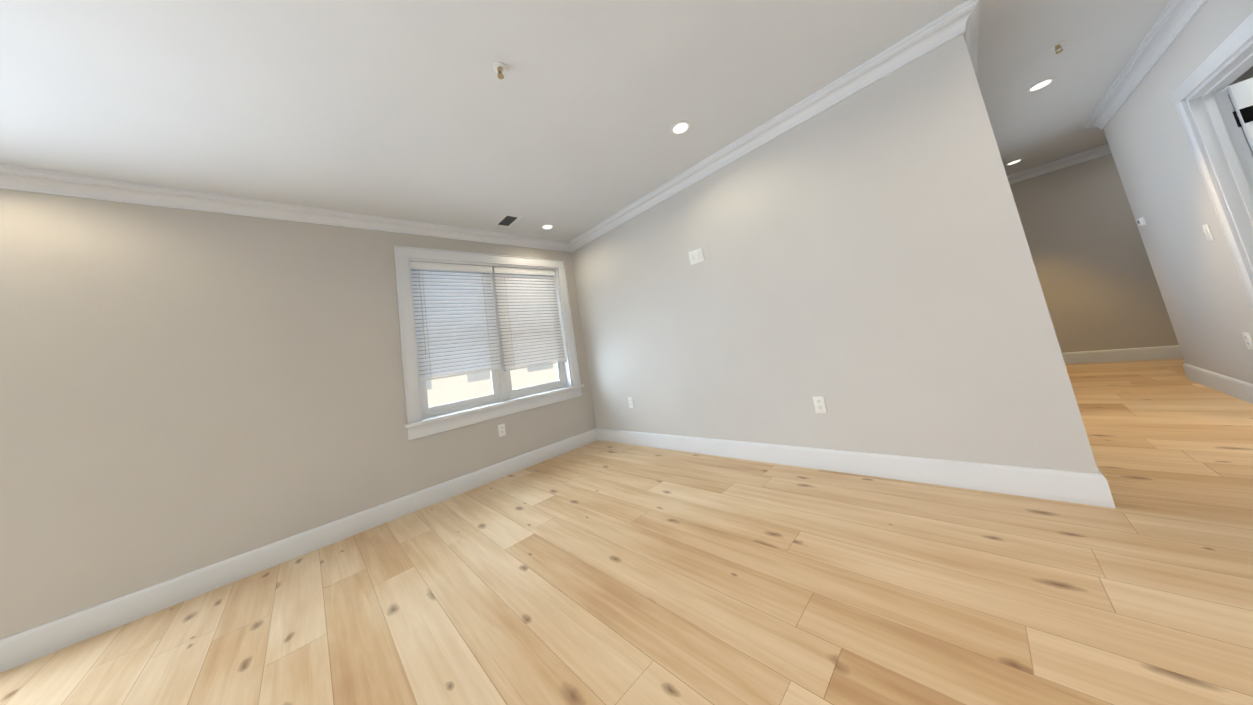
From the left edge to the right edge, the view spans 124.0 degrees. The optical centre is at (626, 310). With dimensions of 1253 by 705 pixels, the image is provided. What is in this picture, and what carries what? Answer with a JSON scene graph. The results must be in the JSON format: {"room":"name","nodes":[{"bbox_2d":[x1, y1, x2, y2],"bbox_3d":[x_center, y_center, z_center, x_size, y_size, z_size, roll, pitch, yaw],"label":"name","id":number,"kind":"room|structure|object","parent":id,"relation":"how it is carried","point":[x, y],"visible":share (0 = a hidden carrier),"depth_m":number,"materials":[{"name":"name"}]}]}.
{"room":"empty living room","nodes":[
{"label":"empty living room","id":0,"kind":"room"},
{"bbox_2d":[0,189,595,638],"bbox_3d":[-3.053,0.479,1.920,7.070,2.500,0.200,-2,-9,-44],"label":"wall","id":1,"kind":"structure","parent":0,"point":[182,391],"depth_m":2.09,"materials":[{"name":"paint"}]},
{"bbox_2d":[0,164,567,251],"bbox_3d":[-3.151,-0.722,1.953,6.850,0.106,0.082,-2,-9,-44],"label":"crown molding","id":2,"kind":"structure","parent":1,"relation":"attached to","point":[16,178],"depth_m":2.32,"materials":[{"name":"paint"}]},
{"bbox_2d":[0,428,595,672],"bbox_3d":[-2.804,1.616,1.700,6.850,0.141,0.015,-2,-9,-44],"label":"baseboard","id":3,"kind":"structure","parent":1,"relation":"attached to","point":[28,645],"depth_m":2.06,"materials":[{"name":"paint"}]},
{"bbox_2d":[393,246,583,439],"bbox_3d":[-1.369,0.241,3.570,1.838,1.697,0.250,-2,-9,-44],"label":"double-hung window","id":4,"kind":"structure","parent":1,"relation":"in","point":[501,385],"depth_m":3.32,"materials":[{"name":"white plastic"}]},
{"bbox_2d":[410,261,501,380],"bbox_3d":[-1.666,0.079,3.296,0.777,1.105,0.079,-2,-9,-44],"label":"window blind","id":5,"kind":"object","parent":4,"relation":"attached to","point":[455,323],"visible":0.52,"depth_m":3.27,"materials":[{"name":"white plastic"}]},
{"bbox_2d":[492,267,565,370],"bbox_3d":[-1.095,0.069,3.852,0.777,1.135,0.078,-2,-9,-44],"label":"window blind","id":6,"kind":"object","parent":4,"relation":"attached to","point":[530,323],"visible":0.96,"depth_m":3.83,"materials":[{"name":"white plastic"}]},
{"bbox_2d":[498,423,505,436],"bbox_3d":[-1.243,1.191,3.326,0.070,0.115,0.009,-2,-9,-44],"label":"electrical outlet","id":7,"kind":"object","parent":1,"relation":"attached to","point":[501,430],"visible":1,"depth_m":3.32,"materials":[{"name":"white plastic"}]},
{"bbox_2d":[0,0,1169,241],"bbox_3d":[0.394,-1.461,1.351,11.320,0.100,6.450,-2,-9,-44],"label":"ceiling","id":8,"kind":"structure","parent":0,"point":[416,110],"depth_m":1.81,"materials":[{"name":"paint"}]},
{"bbox_2d":[493,62,505,78],"bbox_3d":[-0.628,-1.185,1.656,0.064,0.052,0.064,-2,-9,-44],"label":"sprinkler","id":9,"kind":"object","parent":8,"relation":"attached to","point":[499,68],"visible":1,"depth_m":1.65,"materials":[{"name":"white metal"}]},
{"bbox_2d":[493,213,522,227],"bbox_3d":[-1.206,-0.910,3.383,0.180,0.008,0.300,-2,-9,-44],"label":"ceiling vent","id":10,"kind":"object","parent":8,"relation":"in","point":[507,220],"visible":1,"depth_m":3.38,"materials":[{"name":"white"}]},
{"bbox_2d":[541,224,553,229],"bbox_3d":[-0.873,-0.927,3.686,0.140,0.008,0.140,-2,-9,-44],"label":"recessed light","id":11,"kind":"object","parent":8,"relation":"in","point":[547,226],"visible":1,"depth_m":3.68,"materials":[{"name":"white"}]},
{"bbox_2d":[671,121,690,134],"bbox_3d":[0.380,-1.286,2.345,0.140,0.008,0.140,-2,-9,-44],"label":"recessed light","id":12,"kind":"object","parent":8,"relation":"in","point":[679,127],"visible":1,"depth_m":2.34,"materials":[{"name":"white"}]},
{"bbox_2d":[1005,158,1022,165],"bbox_3d":[4.601,-1.764,3.961,0.140,0.008,0.140,-2,-9,-44],"label":"recessed light","id":13,"kind":"object","parent":8,"relation":"in","point":[1014,162],"visible":1,"depth_m":3.95,"materials":[{"name":"white"}]},
{"bbox_2d":[1026,77,1054,92],"bbox_3d":[3.122,-1.701,2.514,0.140,0.008,0.140,-2,-9,-44],"label":"recessed light","id":14,"kind":"object","parent":8,"relation":"in","point":[1040,84],"visible":1,"depth_m":2.51,"materials":[{"name":"white"}]},
{"bbox_2d":[1049,40,1064,53],"bbox_3d":[2.741,-1.666,2.118,0.064,0.052,0.064,-2,-9,-44],"label":"sprinkler","id":15,"kind":"object","parent":8,"relation":"attached to","point":[1056,46],"visible":1,"depth_m":2.11,"materials":[{"name":"white metal"}]},
{"bbox_2d":[0,358,1252,704],"bbox_3d":[0.799,1.089,1.047,11.320,0.100,6.450,-2,-9,-44],"label":"floor","id":16,"kind":"structure","parent":0,"point":[598,572],"depth_m":1.38,"materials":[{"name":"brown wood"}]},
{"bbox_2d":[571,34,1098,472],"bbox_3d":[0.753,0.001,2.979,0.120,2.500,3.680,-2,-9,-44],"label":"wall","id":17,"kind":"structure","parent":0,"point":[865,269],"depth_m":2.15,"materials":[{"name":"paint"}]},
{"bbox_2d":[628,397,633,407],"bbox_3d":[0.047,1.007,3.652,0.009,0.115,0.070,-2,-9,-44],"label":"electrical outlet","id":18,"kind":"object","parent":17,"relation":"attached to","point":[630,401],"visible":1,"depth_m":3.65,"materials":[{"name":"white plastic"}]},
{"bbox_2d":[688,247,703,264],"bbox_3d":[0.625,-0.489,2.995,0.010,0.122,0.146,-2,-9,-44],"label":"light switch","id":19,"kind":"object","parent":17,"relation":"attached to","point":[696,256],"visible":1,"depth_m":2.99,"materials":[{"name":"white plastic"}]},
{"bbox_2d":[568,10,959,251],"bbox_3d":[0.518,-1.177,3.023,0.082,0.106,3.570,-2,-9,-44],"label":"crown molding","id":20,"kind":"structure","parent":17,"relation":"attached to","point":[943,29],"depth_m":2.30,"materials":[{"name":"paint"}]},
{"bbox_2d":[812,396,826,412],"bbox_3d":[1.340,0.652,2.314,0.009,0.115,0.070,-2,-9,-44],"label":"electrical outlet","id":21,"kind":"object","parent":17,"relation":"attached to","point":[819,404],"visible":1,"depth_m":2.31,"materials":[{"name":"white plastic"}]},
{"bbox_2d":[596,428,1103,506],"bbox_3d":[0.892,1.159,2.791,0.015,0.141,3.630,-2,-9,-44],"label":"baseboard","id":22,"kind":"structure","parent":17,"relation":"attached to","point":[1050,484],"depth_m":2.00,"materials":[{"name":"paint"}]},
{"bbox_2d":[952,0,979,77],"bbox_3d":[3.296,-1.596,3.205,4.332,0.106,0.082,-2,-9,-44],"label":"crown molding","id":23,"kind":"structure","parent":17,"relation":"attached to","point":[967,14],"depth_m":1.77,"materials":[{"name":"paint"}]},
{"bbox_2d":[1092,467,1115,507],"bbox_3d":[3.666,0.740,2.974,4.265,0.141,0.015,-2,-9,-44],"label":"baseboard","id":24,"kind":"structure","parent":17,"relation":"attached to","point":[1106,499],"depth_m":1.49,"materials":[{"name":"paint"}]},
{"bbox_2d":[1010,153,1178,352],"bbox_3d":[5.840,-0.706,3.827,0.120,2.500,2.570,-2,-9,-44],"label":"wall","id":25,"kind":"structure","parent":0,"point":[1097,278],"depth_m":4.00,"materials":[{"name":"grey paint"}]},
{"bbox_2d":[1007,144,1110,184],"bbox_3d":[5.656,-1.898,3.819,0.082,0.106,2.350,-2,-9,-44],"label":"crown molding","id":26,"kind":"structure","parent":25,"relation":"attached to","point":[1099,151],"depth_m":4.12,"materials":[{"name":"paint"}]},
{"bbox_2d":[1062,345,1183,363],"bbox_3d":[6.029,0.438,3.585,0.015,0.141,2.410,-2,-9,-44],"label":"baseboard","id":27,"kind":"structure","parent":25,"relation":"attached to","point":[1161,352],"depth_m":3.86,"materials":[{"name":"paint"}]},
{"bbox_2d":[1103,0,1252,383],"bbox_3d":[1.238,-0.485,-0.451,9.950,2.500,0.120,-2,-9,-44],"label":"wall","id":28,"kind":"structure","parent":0,"point":[1204,295],"depth_m":2.44,"materials":[{"name":"paint"}]},
{"bbox_2d":[1136,216,1146,226],"bbox_3d":[4.603,-0.793,2.985,0.110,0.080,0.024,-2,-9,-44],"label":"thermostat","id":29,"kind":"object","parent":28,"relation":"attached to","point":[1141,221],"visible":0.98,"depth_m":2.96,"materials":[{"name":"white plastic"}]},
{"bbox_2d":[1084,0,1206,129],"bbox_3d":[1.048,-1.642,-0.177,9.932,0.106,0.082,-2,-9,-44],"label":"crown molding","id":30,"kind":"structure","parent":28,"relation":"attached to","point":[1168,26],"depth_m":2.28,"materials":[{"name":"paint"}]},
{"bbox_2d":[1202,224,1213,240],"bbox_3d":[3.936,-0.529,2.262,0.070,0.115,0.014,-2,-9,-44],"label":"light switch","id":31,"kind":"object","parent":28,"relation":"attached to","point":[1207,232],"visible":0.98,"depth_m":2.25,"materials":[{"name":"white plastic"}]},
{"bbox_2d":[1170,12,1252,309],"bbox_3d":[3.479,-0.397,1.690,1.010,2.130,0.156,-2,-9,-44],"label":"door frame","id":32,"kind":"structure","parent":28,"relation":"attached to","point":[1218,143],"depth_m":2.03,"materials":[{"name":"paint"}]},
{"bbox_2d":[1183,363,1252,403],"bbox_3d":[4.437,0.556,2.451,1.365,0.141,0.015,-2,-9,-44],"label":"baseboard","id":33,"kind":"structure","parent":28,"relation":"attached to","point":[1242,390],"depth_m":2.52,"materials":[{"name":"paint"}]},
{"bbox_2d":[1226,78,1252,152],"bbox_3d":[4.062,-0.446,1.629,0.151,2.010,0.792,-2,-9,-44],"label":"door leaf","id":34,"kind":"structure","parent":28,"relation":"in","point":[1241,94],"depth_m":1.98,"materials":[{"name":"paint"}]},
{"bbox_2d":[1242,332,1252,349],"bbox_3d":[4.053,0.197,2.174,0.070,0.115,0.009,-2,-9,-44],"label":"outlet","id":35,"kind":"object","parent":28,"relation":"attached to","point":[1248,339],"visible":0.96,"depth_m":2.17,"materials":[{"name":"white plastic"}]},
{"bbox_2d":[1228,66,1252,85],"bbox_3d":[5.264,-0.778,2.452,0.120,2.500,1.385,-2,-9,-44],"label":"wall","id":36,"kind":"structure","parent":0,"point":[1247,74],"depth_m":2.66,"materials":[{"name":"paint"}]},
{"label":"outside","id":37,"kind":"structure","parent":0,"visible":0},
{"bbox_3d":[-13.898,6.915,16.249,55.000,0.200,37.250,-2,-9,-44],"label":"ground","id":38,"kind":"structure","parent":37,"visible":0},
{"bbox_2d":[426,361,557,414],"bbox_3d":[-11.430,0.566,14.164,46.000,11.000,4.000,-2,-9,-44],"label":"building","id":39,"kind":"structure","parent":38,"relation":"on","point":[434,398],"depth_m":15.06,"materials":[{"name":"white"}]}
]}

